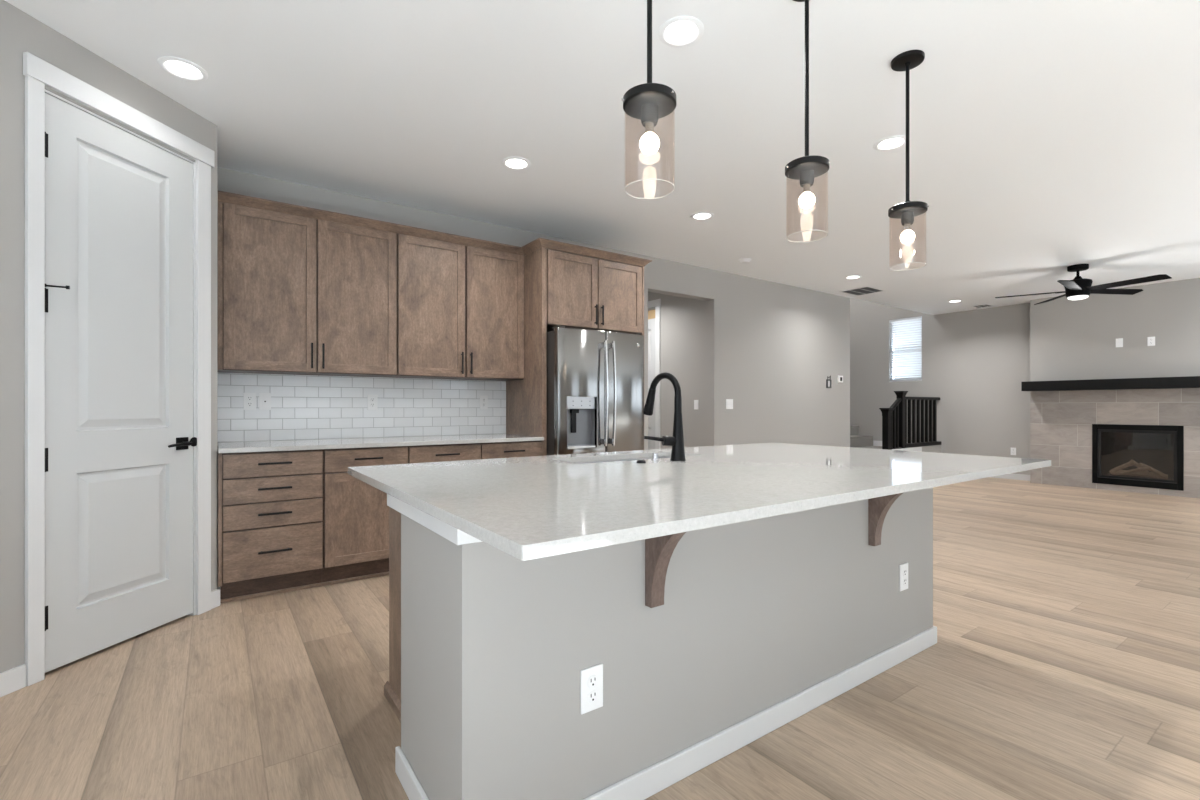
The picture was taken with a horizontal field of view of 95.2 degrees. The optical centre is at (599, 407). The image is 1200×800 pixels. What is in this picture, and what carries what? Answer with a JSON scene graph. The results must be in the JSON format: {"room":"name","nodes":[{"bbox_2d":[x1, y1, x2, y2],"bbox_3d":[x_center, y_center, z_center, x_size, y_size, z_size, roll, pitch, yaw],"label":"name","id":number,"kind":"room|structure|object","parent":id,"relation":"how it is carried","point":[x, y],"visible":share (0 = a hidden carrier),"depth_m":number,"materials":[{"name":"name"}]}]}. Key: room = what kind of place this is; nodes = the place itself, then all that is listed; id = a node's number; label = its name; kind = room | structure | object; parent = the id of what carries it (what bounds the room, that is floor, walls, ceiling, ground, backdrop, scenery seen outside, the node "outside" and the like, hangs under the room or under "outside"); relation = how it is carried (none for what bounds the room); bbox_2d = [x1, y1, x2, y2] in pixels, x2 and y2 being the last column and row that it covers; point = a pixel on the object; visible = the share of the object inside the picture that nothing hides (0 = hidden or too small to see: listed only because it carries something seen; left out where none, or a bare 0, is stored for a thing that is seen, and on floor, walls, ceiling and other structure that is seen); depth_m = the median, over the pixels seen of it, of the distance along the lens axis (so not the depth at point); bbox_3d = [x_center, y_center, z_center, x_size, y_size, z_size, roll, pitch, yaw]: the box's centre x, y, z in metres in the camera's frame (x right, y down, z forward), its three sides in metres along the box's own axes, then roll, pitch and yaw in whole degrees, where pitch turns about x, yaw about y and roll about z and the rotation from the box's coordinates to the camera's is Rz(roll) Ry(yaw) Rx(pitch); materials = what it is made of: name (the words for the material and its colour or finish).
{"room":"kitchen","nodes":[
{"label":"kitchen","id":0,"kind":"room"},
{"bbox_2d":[0,0,216,672],"bbox_3d":[-2.352,-0.235,2.502,0.110,2.743,1.300,0,0,10],"label":"wall","id":1,"kind":"structure","parent":0,"point":[20,32],"depth_m":2.21,"materials":[{"name":"paint"}]},
{"bbox_2d":[0,664,25,696],"bbox_3d":[-2.369,1.090,2.040,0.014,0.092,0.384,0,0,10],"label":"baseboard","id":2,"kind":"structure","parent":1,"relation":"attached to","point":[14,679],"depth_m":2.18,"materials":[{"name":"white wood"}]},
{"bbox_2d":[25,75,44,685],"bbox_3d":[-2.329,-0.106,2.259,0.018,2.485,0.059,0,0,10],"label":"trim","id":3,"kind":"structure","parent":1,"relation":"attached to","point":[34,89],"depth_m":2.25,"materials":[{"name":"white wood"}]},
{"bbox_2d":[23,52,214,167],"bbox_3d":[-2.257,-1.395,2.656,0.025,0.092,0.879,0,0,10],"label":"trim","id":4,"kind":"structure","parent":1,"relation":"attached to","point":[53,77],"depth_m":2.53,"materials":[{"name":"white wood"}]},
{"bbox_2d":[45,89,195,615],"bbox_3d":[-2.321,-0.100,2.650,0.099,2.472,0.722,0,0,10],"label":"trim","id":5,"kind":"structure","parent":1,"relation":"attached to","point":[46,91],"depth_m":2.99,"materials":[{"name":"white wood"}]},
{"bbox_2d":[45,93,196,672],"bbox_3d":[-2.256,-0.102,2.645,0.108,2.440,0.733,0,0,10],"label":"door","id":6,"kind":"structure","parent":1,"relation":"in","point":[120,441],"depth_m":2.58,"materials":[{"name":"white wood"}]},
{"bbox_2d":[196,160,210,614],"bbox_3d":[-2.194,-0.106,3.033,0.018,2.485,0.081,0,0,10],"label":"trim","id":7,"kind":"structure","parent":1,"relation":"attached to","point":[203,171],"depth_m":3.02,"materials":[{"name":"white wood"}]},
{"bbox_2d":[211,587,219,608],"bbox_3d":[-2.186,1.087,3.123,0.032,0.098,0.100,0,0,-8],"label":"baseboard","id":8,"kind":"structure","parent":1,"relation":"attached to","point":[215,594],"depth_m":3.10,"materials":[{"name":"white wood"}]},
{"bbox_2d":[217,167,849,576],"bbox_3d":[-0.141,-0.235,5.456,9.254,2.743,0.130,0,0,-35],"label":"wall","id":9,"kind":"structure","parent":0,"point":[772,348],"depth_m":6.73,"materials":[{"name":"paint"}]},
{"bbox_2d":[217,202,396,376],"bbox_3d":[-2.009,-0.749,3.817,1.072,1.035,0.398,0,0,-35],"label":"upper cabinet","id":10,"kind":"object","parent":9,"relation":"attached to","point":[297,295],"visible":1,"depth_m":3.64,"materials":[{"name":"brown wood"}]},
{"bbox_2d":[218,190,651,266],"bbox_3d":[-1.045,-1.295,4.303,3.208,0.054,0.708,0,0,-35],"label":"crown molding","id":11,"kind":"structure","parent":10,"relation":"on","point":[225,197],"depth_m":4.07,"materials":[{"name":"brown wood"}]},
{"bbox_2d":[217,372,505,441],"bbox_3d":[-1.698,0.000,4.272,2.104,0.470,0.010,0,0,-35],"label":"tile backsplash","id":12,"kind":"structure","parent":9,"relation":"attached to","point":[303,407],"depth_m":4.14,"materials":[{"name":"white tile"}]},
{"bbox_2d":[243,393,255,409],"bbox_3d":[-2.404,-0.039,3.763,0.072,0.118,0.009,0,0,-35],"label":"wall outlet","id":13,"kind":"object","parent":12,"relation":"attached to","point":[249,399],"visible":1,"depth_m":3.76,"materials":[{"name":"white plastic"}]},
{"bbox_2d":[259,393,270,409],"bbox_3d":[-2.329,-0.039,3.813,0.072,0.118,0.012,0,0,-35],"label":"wall jack","id":14,"kind":"object","parent":12,"relation":"attached to","point":[264,398],"visible":1,"depth_m":3.81,"materials":[{"name":"white plastic"}]},
{"bbox_2d":[368,395,376,409],"bbox_3d":[-1.752,-0.036,4.222,0.072,0.118,0.009,0,0,-35],"label":"wall outlet","id":15,"kind":"object","parent":12,"relation":"attached to","point":[372,399],"visible":1,"depth_m":4.22,"materials":[{"name":"white plastic"}]},
{"bbox_2d":[480,396,487,408],"bbox_3d":[-1.006,-0.040,4.747,0.072,0.118,0.009,0,0,-35],"label":"wall outlet","id":16,"kind":"object","parent":12,"relation":"attached to","point":[483,399],"visible":1,"depth_m":4.75,"materials":[{"name":"white plastic"}]},
{"bbox_2d":[385,234,523,380],"bbox_3d":[-1.149,-0.749,4.422,1.030,1.035,0.398,0,0,-35],"label":"upper cabinet","id":17,"kind":"object","parent":9,"relation":"attached to","point":[460,308],"visible":1,"depth_m":4.26,"materials":[{"name":"brown wood"}]},
{"bbox_2d":[726,399,732,408],"bbox_3d":[1.553,-0.036,6.564,0.118,0.118,0.009,0,0,-35],"label":"light switch","id":18,"kind":"object","parent":9,"relation":"attached to","point":[729,402],"visible":1,"depth_m":6.55,"materials":[{"name":"white plastic"}]},
{"bbox_2d":[826,375,831,387],"bbox_3d":[3.232,-0.357,7.740,0.100,0.181,0.020,0,0,-35],"label":"wall bracket","id":19,"kind":"object","parent":9,"relation":"attached to","point":[828,381],"visible":1,"depth_m":7.74,"materials":[{"name":"white plastic"}]},
{"bbox_2d":[838,375,842,382],"bbox_3d":[3.466,-0.404,7.903,0.110,0.100,0.023,0,0,-35],"label":"thermostat","id":20,"kind":"object","parent":9,"relation":"attached to","point":[840,378],"visible":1,"depth_m":7.89,"materials":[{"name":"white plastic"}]},
{"bbox_2d":[0,477,1199,799],"bbox_3d":[2.219,1.196,4.377,12.270,0.120,10.200,0,0,-35],"label":"floor","id":21,"kind":"structure","parent":0,"point":[1063,663],"depth_m":2.12,"materials":[{"name":"brown wood"}]},
{"bbox_2d":[217,447,322,598],"bbox_3d":[-2.134,0.700,3.535,0.543,0.872,0.703,0,0,-35],"label":"base cabinet","id":22,"kind":"object","parent":21,"relation":"on","point":[270,504],"visible":1,"depth_m":3.27,"materials":[{"name":"brown wood"}]},
{"bbox_2d":[220,571,388,602],"bbox_3d":[-1.350,1.126,3.776,2.103,0.020,0.019,0,0,-35],"label":"trim","id":23,"kind":"structure","parent":22,"relation":"attached to","point":[382,573],"depth_m":3.41,"materials":[{"name":"brown wood"}]},
{"bbox_2d":[322,446,407,581],"bbox_3d":[-1.699,0.700,3.842,0.521,0.872,0.703,0,0,-35],"label":"base cabinet","id":24,"kind":"object","parent":21,"relation":"on","point":[355,512],"visible":0.52,"depth_m":3.55,"materials":[{"name":"brown wood"}]},
{"bbox_2d":[408,441,541,463],"bbox_3d":[-1.061,0.700,4.291,1.038,0.872,0.703,0,0,-35],"label":"base cabinet","id":25,"kind":"object","parent":21,"relation":"on","point":[472,451],"visible":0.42,"depth_m":4.00,"materials":[{"name":"brown wood"}]},
{"bbox_2d":[217,434,543,453],"bbox_3d":[-1.499,0.249,3.989,2.104,0.028,0.699,0,0,-35],"label":"countertop","id":26,"kind":"structure","parent":25,"relation":"on","point":[342,443],"depth_m":3.74,"materials":[{"name":"white stone"}]},
{"bbox_2d":[506,247,643,455],"bbox_3d":[-0.210,-0.066,4.902,1.053,2.403,0.691,0,0,-35],"label":"tall cabinet","id":27,"kind":"object","parent":21,"relation":"on","point":[569,290],"visible":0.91,"depth_m":4.55,"materials":[{"name":"brown wood"}]},
{"bbox_2d":[547,326,643,454],"bbox_3d":[-0.154,0.251,4.761,0.872,1.771,0.870,0,0,-35],"label":"refrigerator","id":28,"kind":"object","parent":21,"relation":"on","point":[595,378],"visible":0.52,"depth_m":4.41,"materials":[{"name":"silver metal"}]},
{"bbox_2d":[384,487,936,799],"bbox_3d":[0.345,0.700,2.381,2.393,0.873,1.060,0,0,-35],"label":"kitchen island","id":29,"kind":"object","parent":21,"relation":"on","point":[761,623],"visible":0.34,"depth_m":1.62,"materials":[{"name":"paint"}]},
{"bbox_2d":[581,664,602,714],"bbox_3d":[-0.021,0.766,1.490,0.072,0.118,0.009,0,0,-35],"label":"wall outlet","id":30,"kind":"object","parent":29,"relation":"attached to","point":[591,677],"visible":1,"depth_m":1.49,"materials":[{"name":"white plastic"}]},
{"bbox_2d":[587,675,597,687],"bbox_3d":[-0.020,0.746,1.488,0.034,0.034,0.003,0,0,-35],"label":"receptacle","id":31,"kind":"object","parent":30,"relation":"attached to","point":[592,680],"depth_m":1.49,"materials":[{"name":"white plastic"}]},
{"bbox_2d":[587,690,597,702],"bbox_3d":[-0.020,0.786,1.488,0.034,0.034,0.003,0,0,-35],"label":"receptacle","id":32,"kind":"object","parent":30,"relation":"attached to","point":[592,695],"depth_m":1.49,"materials":[{"name":"white plastic"}]},
{"bbox_2d":[645,532,685,607],"bbox_3d":[0.239,0.422,1.494,0.051,0.317,0.300,0,0,-35],"label":"corbel","id":33,"kind":"object","parent":29,"relation":"attached to","point":[658,550],"visible":0.44,"depth_m":1.58,"materials":[{"name":"brown wood"}]},
{"bbox_2d":[348,442,1050,560],"bbox_3d":[0.510,0.248,2.293,2.619,0.027,1.489,0,0,-35],"label":"island countertop","id":34,"kind":"structure","parent":29,"relation":"on","point":[531,507],"depth_m":1.62,"materials":[{"name":"white stone"}]},
{"bbox_2d":[579,457,668,462],"bbox_3d":[0.143,0.373,2.596,0.765,0.219,0.310,0,0,-35],"label":"sink","id":35,"kind":"object","parent":34,"relation":"in","point":[651,457],"visible":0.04,"depth_m":2.74,"materials":[{"name":"metal"}]},
{"bbox_2d":[651,453,658,459],"bbox_3d":[0.248,0.220,2.452,0.036,0.030,0.036,0,0,-35],"label":"air gap cap","id":36,"kind":"object","parent":34,"relation":"on","point":[655,455],"visible":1,"depth_m":2.44,"materials":[{"name":"metal"}]},
{"bbox_2d":[643,372,685,460],"bbox_3d":[0.289,0.039,2.481,0.185,0.392,0.229,0,0,4],"label":"kitchen faucet","id":37,"kind":"object","parent":34,"relation":"on","point":[676,441],"visible":1,"depth_m":2.40,"materials":[{"name":"black metal"}]},
{"bbox_2d":[868,493,902,545],"bbox_3d":[1.234,0.422,2.195,0.051,0.317,0.300,0,0,-35],"label":"corbel","id":38,"kind":"object","parent":29,"relation":"attached to","point":[878,507],"visible":0.41,"depth_m":2.28,"materials":[{"name":"brown wood"}]},
{"bbox_2d":[899,563,907,590],"bbox_3d":[1.372,0.766,2.471,0.072,0.118,0.009,0,0,-35],"label":"wall outlet","id":39,"kind":"object","parent":29,"relation":"attached to","point":[903,568],"visible":1,"depth_m":2.46,"materials":[{"name":"white plastic"}]},
{"bbox_2d":[850,425,881,448],"bbox_3d":[4.466,0.461,10.163,1.529,1.350,2.490,0,0,-35],"label":"carpeted stairs","id":40,"kind":"structure","parent":21,"relation":"on","point":[857,441],"depth_m":10.24,"materials":[{"name":"grey carpet"}]},
{"bbox_2d":[879,391,940,449],"bbox_3d":[5.124,0.440,8.980,1.814,1.392,0.152,0,0,-35],"label":"stair railing","id":41,"kind":"object","parent":21,"relation":"on","point":[894,418],"visible":0.8,"depth_m":8.89,"materials":[{"name":"black wood"}]},
{"bbox_2d":[5,0,1199,314],"bbox_3d":[3.003,-1.677,3.221,12.220,0.140,7.406,0,0,-35],"label":"ceiling","id":42,"kind":"structure","parent":0,"point":[1047,137],"depth_m":3.07,"materials":[{"name":"paint"}]},
{"bbox_2d":[157,56,207,81],"bbox_3d":[-1.980,-1.603,2.605,0.192,0.008,0.192,0,0,-35],"label":"recessed light","id":43,"kind":"object","parent":42,"relation":"in","point":[181,68],"visible":1,"depth_m":2.60,"materials":[{"name":"paint"}]},
{"bbox_2d":[502,157,530,169],"bbox_3d":[-0.551,-1.603,3.612,0.192,0.008,0.192,0,0,-35],"label":"recessed light","id":44,"kind":"object","parent":42,"relation":"in","point":[514,163],"visible":1,"depth_m":3.61,"materials":[{"name":"white plastic"}]},
{"bbox_2d":[621,0,675,198],"bbox_3d":[0.149,-1.128,1.639,0.159,0.958,0.167,0,0,14],"label":"pendant light","id":45,"kind":"object","parent":42,"relation":"hanging from","point":[648,102],"visible":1,"depth_m":1.62,"materials":[{"name":"black metal"}]},
{"bbox_2d":[641,103,657,126],"bbox_3d":[0.148,-0.870,1.636,0.052,0.052,0.052,0,0,-35],"label":"socket","id":46,"kind":"object","parent":45,"relation":"attached to","point":[649,111],"depth_m":1.62,"materials":[{"name":"grey metal"}]},
{"bbox_2d":[659,16,703,46],"bbox_3d":[0.348,-1.603,2.345,0.192,0.008,0.192,0,0,-35],"label":"recessed light","id":47,"kind":"object","parent":42,"relation":"in","point":[679,31],"visible":1,"depth_m":2.34,"materials":[{"name":"white plastic"}]},
{"bbox_2d":[691,212,713,219],"bbox_3d":[0.859,-1.603,4.606,0.192,0.008,0.192,0,0,-35],"label":"recessed light","id":48,"kind":"object","parent":42,"relation":"in","point":[700,215],"visible":1,"depth_m":4.59,"materials":[{"name":"white plastic"}]},
{"bbox_2d":[739,258,750,263],"bbox_3d":[1.584,-1.590,5.990,0.136,0.034,0.136,0,0,-35],"label":"smoke detector","id":49,"kind":"object","parent":42,"relation":"attached to","point":[745,260],"visible":1,"depth_m":5.95,"materials":[{"name":"white plastic"}]},
{"bbox_2d":[785,0,829,241],"bbox_3d":[0.788,-1.128,2.090,0.159,0.958,0.167,0,0,14],"label":"pendant light","id":50,"kind":"object","parent":42,"relation":"hanging from","point":[806,168],"visible":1,"depth_m":2.08,"materials":[{"name":"black metal"}]},
{"bbox_2d":[800,169,813,186],"bbox_3d":[0.787,-0.870,2.086,0.052,0.052,0.052,0,0,-35],"label":"socket","id":51,"kind":"object","parent":50,"relation":"attached to","point":[806,175],"depth_m":2.07,"materials":[{"name":"grey metal"}]},
{"bbox_2d":[845,275,861,278],"bbox_3d":[3.126,-1.603,6.772,0.192,0.008,0.192,0,0,-35],"label":"recessed light","id":52,"kind":"object","parent":42,"relation":"in","point":[852,276],"visible":1,"depth_m":6.77,"materials":[{"name":"white plastic"}]},
{"bbox_2d":[839,286,886,295],"bbox_3d":[3.633,-1.604,7.587,0.480,0.006,0.420,0,0,-35],"label":"ceiling vent","id":53,"kind":"object","parent":42,"relation":"in","point":[862,290],"visible":1,"depth_m":7.59,"materials":[{"name":"white plastic"}]},
{"bbox_2d":[873,135,905,150],"bbox_3d":[1.771,-1.603,3.336,0.192,0.008,0.192,0,0,-35],"label":"recessed light","id":54,"kind":"object","parent":42,"relation":"in","point":[892,142],"visible":0.97,"depth_m":3.33,"materials":[{"name":"white plastic"}]},
{"bbox_2d":[888,50,928,270],"bbox_3d":[1.422,-1.128,2.536,0.159,0.958,0.167,0,0,14],"label":"pendant light","id":55,"kind":"object","parent":42,"relation":"hanging from","point":[906,211],"visible":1,"depth_m":2.52,"materials":[{"name":"black metal"}]},
{"bbox_2d":[901,212,913,225],"bbox_3d":[1.421,-0.870,2.533,0.052,0.052,0.052,0,0,-35],"label":"socket","id":56,"kind":"object","parent":55,"relation":"attached to","point":[907,218],"depth_m":2.52,"materials":[{"name":"grey metal"}]},
{"bbox_2d":[948,300,962,302],"bbox_3d":[5.378,-1.603,8.304,0.192,0.008,0.192,0,0,-35],"label":"recessed light","id":57,"kind":"object","parent":42,"relation":"in","point":[951,301],"visible":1,"depth_m":8.31,"materials":[{"name":"white"}]},
{"bbox_2d":[970,304,993,307],"bbox_3d":[6.077,-1.604,8.710,0.270,0.006,0.240,0,0,-35],"label":"ceiling vent","id":58,"kind":"object","parent":42,"relation":"in","point":[983,305],"visible":1,"depth_m":8.72,"materials":[{"name":"white plastic"}]},
{"bbox_2d":[995,264,1171,304],"bbox_3d":[5.417,-1.414,6.193,1.462,0.384,1.480,0,0,-35],"label":"ceiling fan","id":59,"kind":"object","parent":42,"relation":"hanging from","point":[1079,288],"visible":1,"depth_m":6.14,"materials":[{"name":"black metal"}]},
{"bbox_2d":[648,292,705,448],"bbox_3d":[0.622,-0.235,7.659,0.120,2.743,2.594,0,0,-35],"label":"wall","id":60,"kind":"structure","parent":0,"point":[682,319],"depth_m":6.92,"materials":[{"name":"paint"}]},
{"bbox_2d":[648,318,654,449],"bbox_3d":[0.541,-0.039,7.711,0.035,2.320,0.809,0,0,-35],"label":"door","id":61,"kind":"structure","parent":60,"relation":"in","point":[651,322],"depth_m":7.45,"materials":[{"name":"white wood"}]},
{"bbox_2d":[648,309,654,319],"bbox_3d":[0.548,-1.259,7.716,0.056,0.120,0.815,0,0,-35],"label":"trim","id":62,"kind":"structure","parent":60,"relation":"attached to","point":[651,314],"depth_m":7.45,"materials":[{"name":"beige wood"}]},
{"bbox_2d":[648,299,660,307],"bbox_3d":[0.512,-1.394,7.691,0.024,0.090,1.005,0,0,-35],"label":"trim","id":63,"kind":"structure","parent":60,"relation":"attached to","point":[657,302],"depth_m":7.36,"materials":[{"name":"white wood"}]},
{"bbox_2d":[655,306,659,448],"bbox_3d":[0.773,-0.106,7.325,0.018,2.485,0.085,0,0,-35],"label":"trim","id":64,"kind":"structure","parent":60,"relation":"attached to","point":[657,308],"depth_m":7.32,"materials":[{"name":"white wood"}]},
{"bbox_2d":[694,400,697,409],"bbox_3d":[1.184,-0.029,6.749,0.009,0.118,0.072,0,0,-35],"label":"light switch","id":65,"kind":"object","parent":60,"relation":"attached to","point":[695,401],"visible":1,"depth_m":6.75,"materials":[{"name":"white plastic"}]},
{"bbox_2d":[909,445,940,452],"bbox_3d":[5.345,0.893,9.168,1.239,0.485,0.143,0,0,-35],"label":"wall","id":66,"kind":"structure","parent":0,"point":[934,448],"depth_m":9.28,"materials":[{"name":"paint"}]},
{"bbox_2d":[892,447,921,451],"bbox_3d":[4.919,0.896,8.774,0.950,0.480,0.010,0,0,-35],"label":"trim","id":67,"kind":"structure","parent":66,"relation":"attached to","point":[919,449],"depth_m":8.86,"materials":[{"name":"white wood"}]},
{"bbox_2d":[850,298,1173,474],"bbox_3d":[7.099,-1.464,7.877,0.140,5.200,9.900,0,0,-35],"label":"wall","id":68,"kind":"structure","parent":0,"point":[977,362],"depth_m":9.25,"materials":[{"name":"paint"}]},
{"bbox_2d":[873,441,911,445],"bbox_3d":[5.502,0.685,10.009,0.014,0.099,1.034,0,0,-35],"label":"baseboard","id":69,"kind":"structure","parent":68,"relation":"attached to","point":[875,443],"depth_m":10.36,"materials":[{"name":"white wood"}]},
{"bbox_2d":[890,322,921,381],"bbox_3d":[5.593,-1.040,9.996,0.122,1.157,0.580,0,0,-35],"label":"window","id":70,"kind":"structure","parent":68,"relation":"in","point":[892,322],"depth_m":10.20,"materials":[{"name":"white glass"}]},
{"bbox_2d":[890,316,921,380],"bbox_3d":[5.565,-1.048,9.976,0.045,1.136,0.568,0,0,-35],"label":"window blind","id":71,"kind":"object","parent":70,"relation":"attached to","point":[913,320],"visible":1,"depth_m":9.97,"materials":[{"name":"white plastic"}]},
{"bbox_2d":[992,473,1029,480],"bbox_3d":[6.276,1.090,8.912,0.014,0.092,1.331,0,0,-35],"label":"baseboard","id":72,"kind":"structure","parent":68,"relation":"attached to","point":[1011,475],"depth_m":8.58,"materials":[{"name":"white wood"}]},
{"bbox_2d":[1011,448,1015,454],"bbox_3d":[6.491,0.696,8.610,0.009,0.118,0.072,0,0,-35],"label":"wall outlet","id":73,"kind":"object","parent":68,"relation":"attached to","point":[1013,450],"visible":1,"depth_m":8.61,"materials":[{"name":"white plastic"}]},
{"bbox_2d":[1030,388,1199,497],"bbox_3d":[7.224,0.425,7.356,0.255,1.422,2.305,0,0,-35],"label":"tile","id":74,"kind":"structure","parent":68,"relation":"attached to","point":[1061,422],"depth_m":7.66,"materials":[{"name":"beige tile"}]},
{"bbox_2d":[1092,424,1183,490],"bbox_3d":[7.216,0.646,7.354,0.263,0.820,0.880,0,0,-35],"label":"fireplace","id":75,"kind":"object","parent":74,"relation":"in","point":[1148,456],"visible":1,"depth_m":7.37,"materials":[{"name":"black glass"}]},
{"bbox_2d":[1030,278,1199,380],"bbox_3d":[7.224,-0.947,7.356,0.255,1.321,2.305,0,0,-35],"label":"wall","id":76,"kind":"structure","parent":0,"point":[1070,339],"depth_m":7.42,"materials":[{"name":"paint"}]},
{"bbox_2d":[1021,376,1199,390],"bbox_3d":[7.021,-0.306,7.210,0.244,0.140,2.381,0,0,-35],"label":"fireplace mantel","id":77,"kind":"object","parent":76,"relation":"attached to","point":[1188,381],"visible":1,"depth_m":7.27,"materials":[{"name":"black wood"}]},
{"bbox_2d":[1116,338,1122,346],"bbox_3d":[7.022,-0.869,7.413,0.009,0.118,0.072,0,0,-35],"label":"light switch","id":78,"kind":"object","parent":76,"relation":"attached to","point":[1119,342],"visible":1,"depth_m":7.41,"materials":[{"name":"white plastic"}]},
{"bbox_2d":[1147,337,1154,345],"bbox_3d":[7.201,-0.859,7.160,0.009,0.118,0.072,0,0,-35],"label":"wall outlet","id":79,"kind":"object","parent":76,"relation":"attached to","point":[1150,340],"visible":1,"depth_m":7.16,"materials":[{"name":"white plastic"}]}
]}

